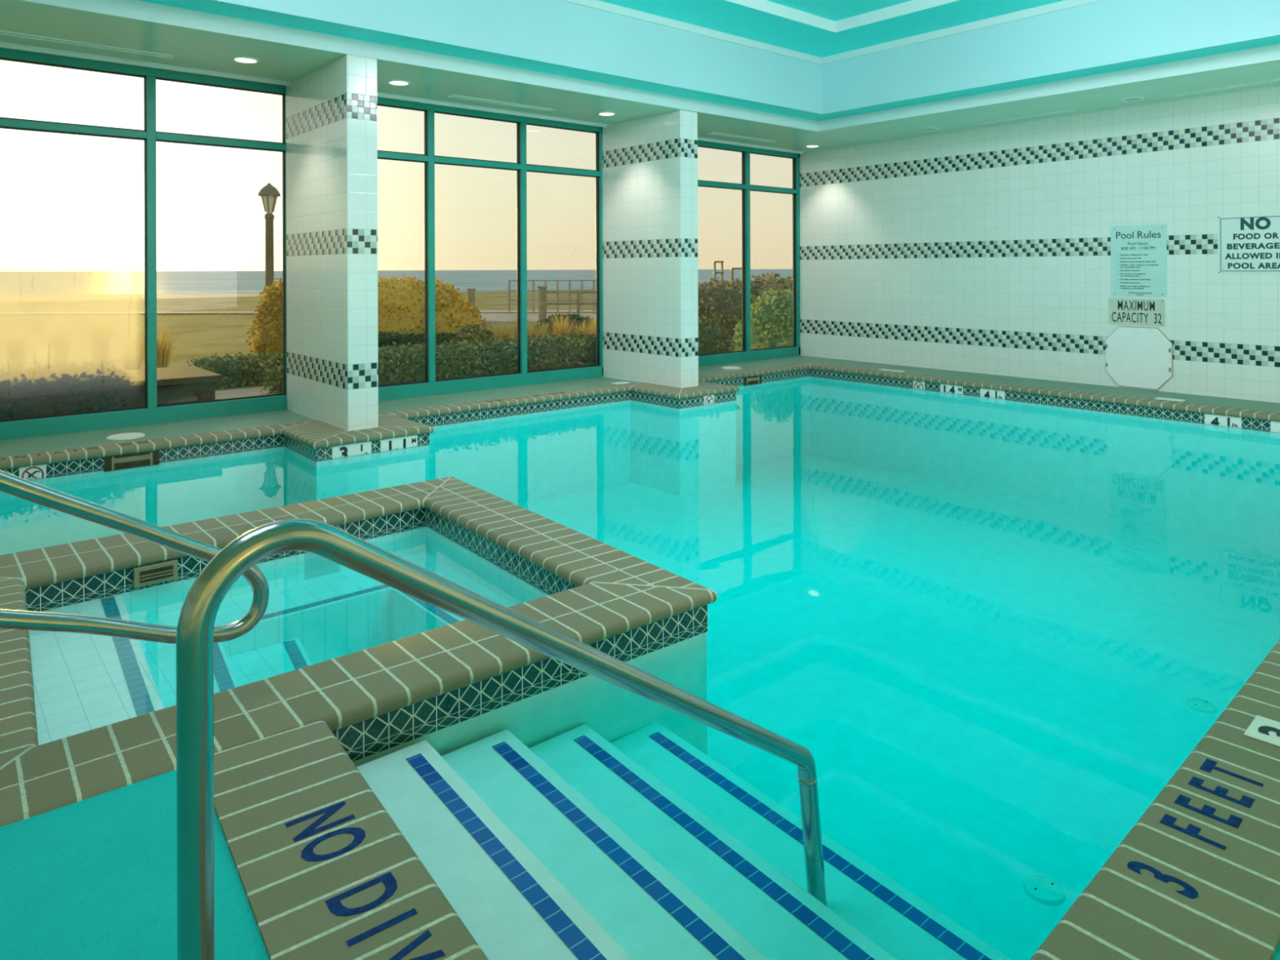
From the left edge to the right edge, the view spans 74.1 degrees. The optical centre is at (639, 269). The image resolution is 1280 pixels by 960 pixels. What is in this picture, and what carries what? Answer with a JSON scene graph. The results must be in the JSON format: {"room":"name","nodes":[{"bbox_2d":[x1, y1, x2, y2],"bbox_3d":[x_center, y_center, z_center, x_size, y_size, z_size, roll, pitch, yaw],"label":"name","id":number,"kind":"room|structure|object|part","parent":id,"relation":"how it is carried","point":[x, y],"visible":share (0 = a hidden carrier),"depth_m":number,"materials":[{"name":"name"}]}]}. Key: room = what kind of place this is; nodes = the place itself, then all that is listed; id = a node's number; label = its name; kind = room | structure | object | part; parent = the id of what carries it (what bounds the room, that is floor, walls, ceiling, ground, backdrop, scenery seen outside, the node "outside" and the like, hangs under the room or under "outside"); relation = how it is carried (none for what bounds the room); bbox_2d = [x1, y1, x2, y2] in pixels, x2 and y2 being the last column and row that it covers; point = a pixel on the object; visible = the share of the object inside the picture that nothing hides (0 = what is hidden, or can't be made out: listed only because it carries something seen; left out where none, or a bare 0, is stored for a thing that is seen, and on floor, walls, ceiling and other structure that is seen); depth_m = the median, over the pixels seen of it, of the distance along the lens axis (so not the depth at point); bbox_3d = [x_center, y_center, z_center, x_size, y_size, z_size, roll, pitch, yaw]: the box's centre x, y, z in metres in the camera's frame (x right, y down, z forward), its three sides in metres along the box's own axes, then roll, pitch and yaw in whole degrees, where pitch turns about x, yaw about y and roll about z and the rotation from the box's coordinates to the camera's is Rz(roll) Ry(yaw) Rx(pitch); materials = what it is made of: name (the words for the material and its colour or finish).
{"room":"indoor swimming pool","nodes":[
{"label":"indoor swimming pool","id":0,"kind":"room"},
{"bbox_2d":[285,54,377,431],"bbox_3d":[-2.707,-0.200,7.383,0.250,3.019,1.460,0,0,-41],"label":"pillar","id":1,"kind":"structure","parent":0,"point":[331,109],"depth_m":6.95,"materials":[{"name":"white tile"}]},
{"bbox_2d":[0,0,1279,151],"bbox_3d":[0.633,-2.347,5.021,13.100,1.250,9.800,0,0,-41],"label":"ceiling","id":2,"kind":"structure","parent":0,"point":[794,74],"depth_m":8.12,"materials":[{"name":"paint"}]},
{"bbox_2d":[0,30,174,58],"bbox_3d":[-4.573,-1.702,6.097,2.180,0.011,0.094,0,0,-41],"label":"ceiling vent","id":3,"kind":"object","parent":2,"relation":"in","point":[3,33],"visible":1,"depth_m":6.41,"materials":[{"name":"white metal"}]},
{"bbox_2d":[0,42,291,85],"bbox_3d":[-5.187,-1.690,6.072,5.215,0.027,0.085,0,0,-41],"label":"trim","id":4,"kind":"structure","parent":2,"relation":"attached to","point":[15,46],"depth_m":6.97,"materials":[{"name":"white metal"}]},
{"bbox_2d":[231,56,259,63],"bbox_3d":[-3.211,-1.718,6.904,0.210,0.042,0.210,0,0,-41],"label":"recessed light","id":5,"kind":"object","parent":2,"relation":"in","point":[244,60],"visible":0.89,"depth_m":6.90,"materials":[{"name":"white ceramic"}]},
{"bbox_2d":[386,80,410,85],"bbox_3d":[-2.207,-1.721,7.761,0.210,0.042,0.210,0,0,-41],"label":"recessed light","id":6,"kind":"object","parent":2,"relation":"in","point":[395,82],"visible":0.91,"depth_m":7.76,"materials":[{"name":"white ceramic"}]},
{"bbox_2d":[377,93,608,127],"bbox_3d":[-1.688,-1.703,8.998,3.405,0.027,0.085,0,0,-41],"label":"trim","id":7,"kind":"structure","parent":2,"relation":"attached to","point":[379,95],"depth_m":9.04,"materials":[{"name":"white metal"}]},
{"bbox_2d":[446,94,556,111],"bbox_3d":[-1.404,-1.713,8.753,1.250,0.011,0.094,0,0,-41],"label":"ceiling vent","id":8,"kind":"object","parent":2,"relation":"in","point":[450,95],"visible":1,"depth_m":8.72,"materials":[{"name":"white metal"}]},
{"bbox_2d":[597,111,616,115],"bbox_3d":[-0.367,-1.728,9.348,0.210,0.042,0.210,0,0,-41],"label":"recessed light","id":9,"kind":"object","parent":2,"relation":"in","point":[601,113],"visible":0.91,"depth_m":9.34,"materials":[{"name":"white ceramic"}]},
{"bbox_2d":[706,132,775,142],"bbox_3d":[1.334,-1.722,11.068,1.220,0.011,0.094,0,0,-41],"label":"ceiling vent","id":10,"kind":"object","parent":2,"relation":"in","point":[712,133],"visible":1,"depth_m":11.04,"materials":[{"name":"white metal"}]},
{"bbox_2d":[804,144,820,147],"bbox_3d":[2.412,-1.738,11.868,0.210,0.042,0.210,0,0,-41],"label":"recessed light","id":11,"kind":"object","parent":2,"relation":"in","point":[811,145],"visible":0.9,"depth_m":11.86,"materials":[{"name":"white ceramic"}]},
{"bbox_2d":[920,127,937,130],"bbox_3d":[3.563,-1.742,10.445,0.210,0.042,0.210,0,0,-41],"label":"recessed light","id":12,"kind":"object","parent":2,"relation":"in","point":[925,128],"visible":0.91,"depth_m":10.43,"materials":[{"name":"white ceramic"}]},
{"bbox_2d":[1120,96,1144,102],"bbox_3d":[5.010,-1.746,8.629,0.210,0.042,0.210,0,0,-41],"label":"recessed light","id":13,"kind":"object","parent":2,"relation":"in","point":[1134,98],"visible":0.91,"depth_m":8.63,"materials":[{"name":"white ceramic"}]},
{"bbox_2d":[1173,78,1279,96],"bbox_3d":[5.757,-1.738,7.920,0.144,0.011,1.354,0,0,-41],"label":"ceiling vent","id":14,"kind":"object","parent":2,"relation":"in","point":[1273,80],"visible":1,"depth_m":8.09,"materials":[{"name":"white metal"}]},
{"bbox_2d":[0,769,1279,959],"bbox_3d":[0.606,1.288,4.375,12.000,0.001,8.670,0,0,-41],"label":"floor","id":15,"kind":"structure","parent":0,"point":[95,877],"depth_m":1.77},
{"bbox_2d":[0,470,269,644],"bbox_3d":[-1.588,0.795,2.219,1.181,1.000,0.116,0,0,-41],"label":"handrail","id":16,"kind":"object","parent":15,"relation":"on","point":[11,484],"visible":0.84,"depth_m":2.33,"materials":[{"name":"silver metal"}]},
{"bbox_2d":[0,355,1279,457],"bbox_3d":[0.560,1.482,5.046,12.800,0.392,9.750,0,0,-41],"label":"floor","id":17,"kind":"structure","parent":0,"point":[21,446],"depth_m":8.28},
{"bbox_2d":[106,432,145,440],"bbox_3d":[-3.991,1.296,6.583,0.260,0.012,0.260,0,0,-41],"label":"lid","id":18,"kind":"object","parent":17,"relation":"on","point":[126,436],"visible":1,"depth_m":6.57,"materials":[{"name":"white plastic"}]},
{"bbox_2d":[0,47,286,439],"bbox_3d":[-5.276,-0.202,6.232,5.280,3.040,0.110,0,0,-41],"label":"window","id":19,"kind":"structure","parent":17,"relation":"on","point":[84,325],"depth_m":6.95,"materials":[{"name":"teal metal"}]},
{"bbox_2d":[377,97,603,400],"bbox_3d":[-1.784,-0.214,9.099,3.515,3.040,0.110,0,0,-41],"label":"window","id":20,"kind":"structure","parent":17,"relation":"on","point":[430,386],"depth_m":9.28,"materials":[{"name":"teal metal"}]},
{"bbox_2d":[611,381,630,384],"bbox_3d":[-0.218,1.284,9.571,0.180,0.010,0.120,0,0,-41],"label":"deck plate","id":21,"kind":"object","parent":17,"relation":"on","point":[622,382],"visible":1,"depth_m":9.54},
{"bbox_2d":[0,362,1279,959],"bbox_3d":[0.523,2.001,5.514,10.550,1.455,6.928,0,0,-41],"label":"swimming pool","id":22,"kind":"object","parent":17,"relation":"in","point":[1022,642],"visible":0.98,"depth_m":4.31,"materials":[{"name":"teal liquid"}]},
{"bbox_2d":[0,476,717,826],"bbox_3d":[-1.862,1.887,3.144,3.845,1.200,2.463,0,0,-41],"label":"hot tub","id":23,"kind":"object","parent":22,"relation":"in","point":[83,716],"visible":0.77,"depth_m":3.31,"materials":[{"name":"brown tile"}]},
{"bbox_3d":[-2.208,1.388,3.867,0.178,0.090,0.018,0,0,-41],"label":"skimmer frame","id":24,"kind":"part","parent":23,"relation":"part of","materials":[{"name":"beige plastic"}]},
{"bbox_2d":[176,518,826,959],"bbox_3d":[-0.092,1.059,1.746,1.614,1.330,0.130,0,0,-41],"label":"pool handrail","id":25,"kind":"object","parent":22,"relation":"attached to","point":[195,627],"visible":0.99,"depth_m":1.33,"materials":[{"name":"silver metal"}]},
{"bbox_2d":[721,366,741,369],"bbox_3d":[1.185,1.278,11.008,0.260,0.012,0.260,0,0,-41],"label":"lid","id":26,"kind":"object","parent":17,"relation":"on","point":[722,367],"visible":1,"depth_m":10.98,"materials":[{"name":"white plastic"}]},
{"bbox_2d":[878,368,905,372],"bbox_3d":[3.165,1.272,10.661,0.100,0.010,0.320,0,0,-41],"label":"deck plate","id":27,"kind":"object","parent":17,"relation":"on","point":[887,370],"visible":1,"depth_m":10.65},
{"bbox_2d":[1154,397,1186,401],"bbox_3d":[5.153,1.265,8.243,0.100,0.010,0.240,0,0,-41],"label":"deck plate","id":28,"kind":"object","parent":17,"relation":"on","point":[1159,398],"visible":1,"depth_m":8.21,"materials":[{"name":"white plastic"}]},
{"bbox_2d":[602,109,698,387],"bbox_3d":[0.082,-0.210,9.753,0.260,3.019,1.400,0,0,-41],"label":"pillar","id":29,"kind":"structure","parent":0,"point":[650,164],"depth_m":9.49,"materials":[{"name":"white tile"}]},
{"bbox_2d":[697,140,800,366],"bbox_3d":[1.017,-0.224,11.513,3.610,3.040,0.110,0,0,-41],"label":"window","id":30,"kind":"structure","parent":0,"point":[746,354],"depth_m":11.90,"materials":[{"name":"teal metal"}]},
{"bbox_2d":[800,85,1279,403],"bbox_3d":[5.329,-0.224,9.095,0.478,3.070,9.500,0,0,-41],"label":"wall","id":31,"kind":"structure","parent":0,"point":[987,250],"depth_m":9.81,"materials":[{"name":"white tile"}]},
{"bbox_2d":[697,137,805,154],"bbox_3d":[1.108,-1.712,11.401,3.450,0.027,0.085,0,0,-41],"label":"trim","id":32,"kind":"structure","parent":31,"relation":"attached to","point":[698,138],"depth_m":11.74,"materials":[{"name":"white metal"}]},
{"bbox_2d":[1108,297,1164,326],"bbox_3d":[5.270,0.454,9.008,0.025,0.288,0.555,0,0,-41],"label":"sign","id":33,"kind":"object","parent":31,"relation":"attached to","point":[1122,311],"visible":1,"depth_m":9.00,"materials":[{"name":"white plastic"}]},
{"bbox_2d":[1110,223,1167,297],"bbox_3d":[5.281,-0.090,8.992,0.025,0.757,0.546,0,0,-41],"label":"sign","id":34,"kind":"object","parent":31,"relation":"attached to","point":[1138,252],"visible":1,"depth_m":8.98,"materials":[{"name":"plastic"}]},
{"bbox_2d":[1105,325,1173,390],"bbox_3d":[5.276,0.935,8.987,0.047,0.649,0.656,0,0,-41],"label":"access panel","id":35,"kind":"object","parent":31,"relation":"attached to","point":[1136,357],"visible":1,"depth_m":8.96,"materials":[{"name":"white plastic"}]},
{"bbox_2d":[1217,213,1279,273],"bbox_3d":[5.935,-0.243,8.179,0.028,0.565,0.625,0,0,-41],"label":"sign","id":36,"kind":"object","parent":31,"relation":"attached to","point":[1247,244],"visible":1,"depth_m":8.21,"materials":[{"name":"white plastic"}]},
{"label":"outside","id":37,"kind":"structure","parent":0,"visible":0},
{"bbox_2d":[0,269,792,293],"bbox_3d":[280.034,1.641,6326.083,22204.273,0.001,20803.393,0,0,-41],"label":"sea","id":38,"kind":"structure","parent":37,"point":[167,282],"depth_m":256.49,"materials":[{"name":"liquid"}]},
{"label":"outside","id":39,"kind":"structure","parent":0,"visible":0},
{"bbox_2d":[0,288,723,391],"bbox_3d":[-10.815,1.768,35.743,90.000,0.001,51.600,0,0,-41],"label":"ground","id":40,"kind":"structure","parent":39,"point":[203,335],"depth_m":29.72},
{"bbox_2d":[0,360,222,419],"bbox_3d":[-6.103,1.259,6.401,5.227,0.984,1.132,0,0,-41],"label":"planter","id":41,"kind":"object","parent":40,"relation":"on","point":[27,393],"visible":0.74,"depth_m":7.16,"materials":[{"name":"green plant"}]},
{"bbox_2d":[116,329,144,370],"bbox_3d":[-8.156,1.348,13.586,0.804,0.822,0.766,0,0,-41],"label":"ornamental grass","id":42,"kind":"object","parent":40,"relation":"on","point":[139,359],"depth_m":13.55,"materials":[{"name":"yellow plant"}]},
{"bbox_2d":[137,322,180,368],"bbox_3d":[-7.473,1.284,13.197,0.812,0.944,0.770,0,0,-41],"label":"ornamental grass","id":43,"kind":"object","parent":40,"relation":"on","point":[162,355],"depth_m":13.14,"materials":[{"name":"yellow plant"}]},
{"bbox_2d":[186,349,283,389],"bbox_3d":[-6.004,1.528,12.937,1.570,0.582,0.959,0,0,-41],"label":"hedge","id":44,"kind":"object","parent":40,"relation":"on","point":[243,371],"visible":0.56,"depth_m":12.64,"materials":[{"name":"green plant"}]},
{"bbox_2d":[215,386,273,399],"bbox_3d":[-4.752,1.729,10.799,3.600,0.025,3.400,0,0,-41],"label":"path","id":45,"kind":"structure","parent":40,"relation":"on","point":[252,391],"depth_m":11.79,"materials":[{"name":"grey concrete"}]},
{"bbox_2d":[245,276,283,356],"bbox_3d":[-5.931,1.172,14.815,1.763,2.241,1.605,0,0,-41],"label":"hedge","id":46,"kind":"object","parent":40,"relation":"on","point":[269,329],"visible":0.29,"depth_m":14.27,"materials":[{"name":"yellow plant"}]},
{"bbox_2d":[257,182,280,297],"bbox_3d":[-7.426,0.011,17.000,0.420,3.490,0.420,0,0,-41],"label":"street lamp","id":47,"kind":"object","parent":40,"relation":"on","point":[268,193],"visible":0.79,"depth_m":16.93,"materials":[{"name":"brown metal"}]},
{"bbox_3d":[-7.430,-1.304,17.000,0.280,0.360,0.280,0,0,-41],"label":"lantern glass","id":48,"kind":"part","parent":47,"relation":"part of","materials":[{"name":"white glass"}]},
{"bbox_2d":[377,330,474,348],"bbox_3d":[-3.982,1.453,14.056,2.878,0.862,1.581,0,0,-41],"label":"hedge","id":49,"kind":"object","parent":40,"relation":"on","point":[384,340],"visible":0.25,"depth_m":13.89,"materials":[{"name":"green plant"}]},
{"bbox_2d":[257,329,596,395],"bbox_3d":[-2.020,1.277,9.684,4.285,1.026,0.962,0,0,-41],"label":"clipped hedge","id":50,"kind":"object","parent":40,"relation":"on","point":[405,364],"visible":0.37,"depth_m":9.48,"materials":[{"name":"green plant"}]},
{"bbox_2d":[377,273,493,340],"bbox_3d":[-4.831,1.114,16.981,3.340,2.063,3.362,0,0,-41],"label":"hedge","id":51,"kind":"object","parent":40,"relation":"on","point":[401,304],"visible":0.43,"depth_m":16.20,"materials":[{"name":"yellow plant"}]},
{"bbox_2d":[466,288,475,312],"bbox_3d":[-4.773,1.142,24.000,0.200,1.210,0.200,0,0,-41],"label":"wooden post","id":52,"kind":"object","parent":40,"relation":"on","point":[471,291],"visible":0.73,"depth_m":23.94,"materials":[{"name":"brown wood"}]},
{"bbox_2d":[453,324,495,343],"bbox_3d":[-2.430,1.252,13.202,1.027,0.820,0.973,0,0,-41],"label":"shrub","id":53,"kind":"object","parent":40,"relation":"on","point":[466,332],"visible":0.29,"depth_m":13.08,"materials":[{"name":"green plant"}]},
{"bbox_2d":[488,320,517,339],"bbox_3d":[-2.314,1.293,14.205,0.603,0.891,0.623,0,0,-41],"label":"ornamental grass","id":54,"kind":"object","parent":40,"relation":"on","point":[501,333],"depth_m":14.11,"materials":[{"name":"yellow plant"}]},
{"bbox_2d":[506,314,535,338],"bbox_3d":[-2.040,1.242,14.603,0.634,0.990,0.630,0,0,-41],"label":"ornamental grass","id":55,"kind":"object","parent":40,"relation":"on","point":[516,319],"depth_m":14.53,"materials":[{"name":"yellow plant"}]},
{"bbox_2d":[479,312,595,324],"bbox_3d":[-4.069,1.744,29.500,13.317,0.200,12.407,0,0,-41],"label":"boardwalk","id":56,"kind":"structure","parent":40,"relation":"on","point":[500,317],"depth_m":29.26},
{"bbox_2d":[508,279,595,313],"bbox_3d":[-2.615,1.037,31.600,3.522,1.305,3.025,0,0,-41],"label":"railing","id":57,"kind":"object","parent":56,"relation":"on","point":[533,290],"visible":0.47,"depth_m":31.57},
{"bbox_3d":[-4.867,1.047,31.600,0.070,1.300,0.070,0,0,0],"label":"railing post","id":58,"kind":"part","parent":57,"relation":"part of","materials":[{"name":"grey metal"}]},
{"bbox_3d":[-3.966,1.044,31.600,0.070,1.300,0.070,0,0,0],"label":"railing post","id":59,"kind":"part","parent":57,"relation":"part of","materials":[{"name":"grey metal"}]},
{"bbox_3d":[-3.515,1.042,31.600,0.070,1.300,0.070,0,0,0],"label":"railing post","id":60,"kind":"part","parent":57,"relation":"part of","materials":[{"name":"grey metal"}]},
{"bbox_3d":[-3.065,1.041,31.600,0.070,1.300,0.070,0,0,0],"label":"railing post","id":61,"kind":"part","parent":57,"relation":"part of","materials":[{"name":"grey metal"}]},
{"bbox_3d":[-2.615,1.039,31.600,0.070,1.300,0.070,0,0,0],"label":"railing post","id":62,"kind":"part","parent":57,"relation":"part of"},
{"bbox_3d":[-2.164,1.038,31.600,0.070,1.300,0.070,0,0,0],"label":"railing post","id":63,"kind":"part","parent":57,"relation":"part of","materials":[{"name":"grey metal"}]},
{"bbox_3d":[-1.714,1.036,31.600,0.070,1.300,0.070,0,0,0],"label":"railing post","id":64,"kind":"part","parent":57,"relation":"part of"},
{"bbox_2d":[528,319,555,338],"bbox_3d":[-1.657,1.290,14.207,0.599,0.891,0.648,0,0,-41],"label":"ornamental grass","id":65,"kind":"object","parent":40,"relation":"on","point":[541,331],"depth_m":14.23,"materials":[{"name":"yellow plant"}]},
{"bbox_2d":[537,285,547,320],"bbox_3d":[-2.528,1.084,22.000,0.200,1.310,0.200,0,0,-41],"label":"wooden post","id":66,"kind":"object","parent":40,"relation":"on","point":[542,289],"visible":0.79,"depth_m":21.93,"materials":[{"name":"brown wood"}]},
{"bbox_2d":[530,313,594,337],"bbox_3d":[-1.644,1.440,19.006,1.740,0.930,1.400,0,0,-41],"label":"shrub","id":67,"kind":"object","parent":40,"relation":"on","point":[578,317],"visible":0.34,"depth_m":18.71,"materials":[{"name":"green plant"}]},
{"bbox_2d":[550,313,577,336],"bbox_3d":[-1.339,1.241,14.512,0.611,0.988,0.610,0,0,-41],"label":"ornamental grass","id":68,"kind":"object","parent":40,"relation":"on","point":[557,330],"depth_m":14.40,"materials":[{"name":"yellow plant"}]},
{"bbox_2d":[546,289,595,315],"bbox_3d":[-1.501,1.135,22.000,1.538,1.200,1.327,0,0,-41],"label":"rail fence","id":69,"kind":"object","parent":40,"relation":"on","point":[577,303],"visible":0.54,"depth_m":21.98,"materials":[{"name":"brown wood"}]},
{"bbox_3d":[-1.599,1.136,22.000,0.060,1.200,0.060,0,0,-41],"label":"fence post","id":70,"kind":"part","parent":69,"relation":"part of","materials":[{"name":"brown wood"}]},
{"bbox_2d":[568,319,595,336],"bbox_3d":[-0.962,1.288,14.304,0.640,0.890,0.648,0,0,-41],"label":"ornamental grass","id":71,"kind":"object","parent":40,"relation":"on","point":[581,329],"depth_m":14.23,"materials":[{"name":"plant"}]},
{"bbox_2d":[584,313,595,337],"bbox_3d":[-0.727,1.238,14.809,0.639,0.988,0.609,0,0,-41],"label":"ornamental grass","id":72,"kind":"object","parent":40,"relation":"on","point":[593,320],"depth_m":14.70,"materials":[{"name":"yellow plant"}]},
{"bbox_2d":[697,316,724,354],"bbox_3d":[0.345,1.225,11.732,2.012,1.114,0.795,0,0,-41],"label":"hedge","id":73,"kind":"object","parent":40,"relation":"on","point":[708,336],"visible":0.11,"depth_m":12.03,"materials":[{"name":"green plant"}]},
{"bbox_2d":[697,271,792,351],"bbox_3d":[2.484,1.238,19.193,4.878,2.350,3.280,0,0,-41],"label":"rounded bush","id":74,"kind":"object","parent":40,"relation":"on","point":[721,300],"visible":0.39,"depth_m":18.04,"materials":[{"name":"green plant"}]},
{"bbox_2d":[728,288,792,351],"bbox_3d":[2.208,1.214,13.841,1.638,1.827,1.072,0,0,-41],"label":"flowering shrub","id":75,"kind":"object","parent":40,"relation":"on","point":[771,323],"visible":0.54,"depth_m":13.49,"materials":[{"name":"green plant"}]},
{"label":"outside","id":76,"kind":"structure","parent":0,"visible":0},
{"bbox_2d":[19,293,595,313],"bbox_3d":[3.741,2.157,90.708,261.800,0.940,237.305,0,0,-41],"label":"beach","id":77,"kind":"structure","parent":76,"point":[191,295],"depth_m":71.80},
{"bbox_2d":[713,261,724,282],"bbox_3d":[6.476,1.287,70.000,1.128,3.940,1.128,0,0,-41],"label":"stand","id":78,"kind":"object","parent":77,"relation":"on","point":[722,272],"visible":0.57,"depth_m":69.64,"materials":[{"name":"brown metal"}]},
{"bbox_3d":[6.176,1.333,69.700,0.120,3.850,0.120,0,0,0],"label":"leg","id":79,"kind":"part","parent":78,"relation":"part of","materials":[{"name":"brown metal"}]},
{"bbox_3d":[6.776,1.331,69.700,0.120,3.850,0.120,0,0,0],"label":"leg","id":80,"kind":"part","parent":78,"relation":"part of","materials":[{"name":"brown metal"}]},
{"bbox_2d":[730,267,742,285],"bbox_3d":[8.062,1.557,70.000,1.551,3.390,1.551,0,0,-41],"label":"frame","id":81,"kind":"object","parent":77,"relation":"on","point":[731,268],"visible":0.3,"depth_m":69.49,"materials":[{"name":"brown metal"}]},
{"bbox_3d":[7.612,1.578,70.450,0.120,3.350,0.120,0,0,0],"label":"leg","id":82,"kind":"part","parent":81,"relation":"part of","materials":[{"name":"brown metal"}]}
]}

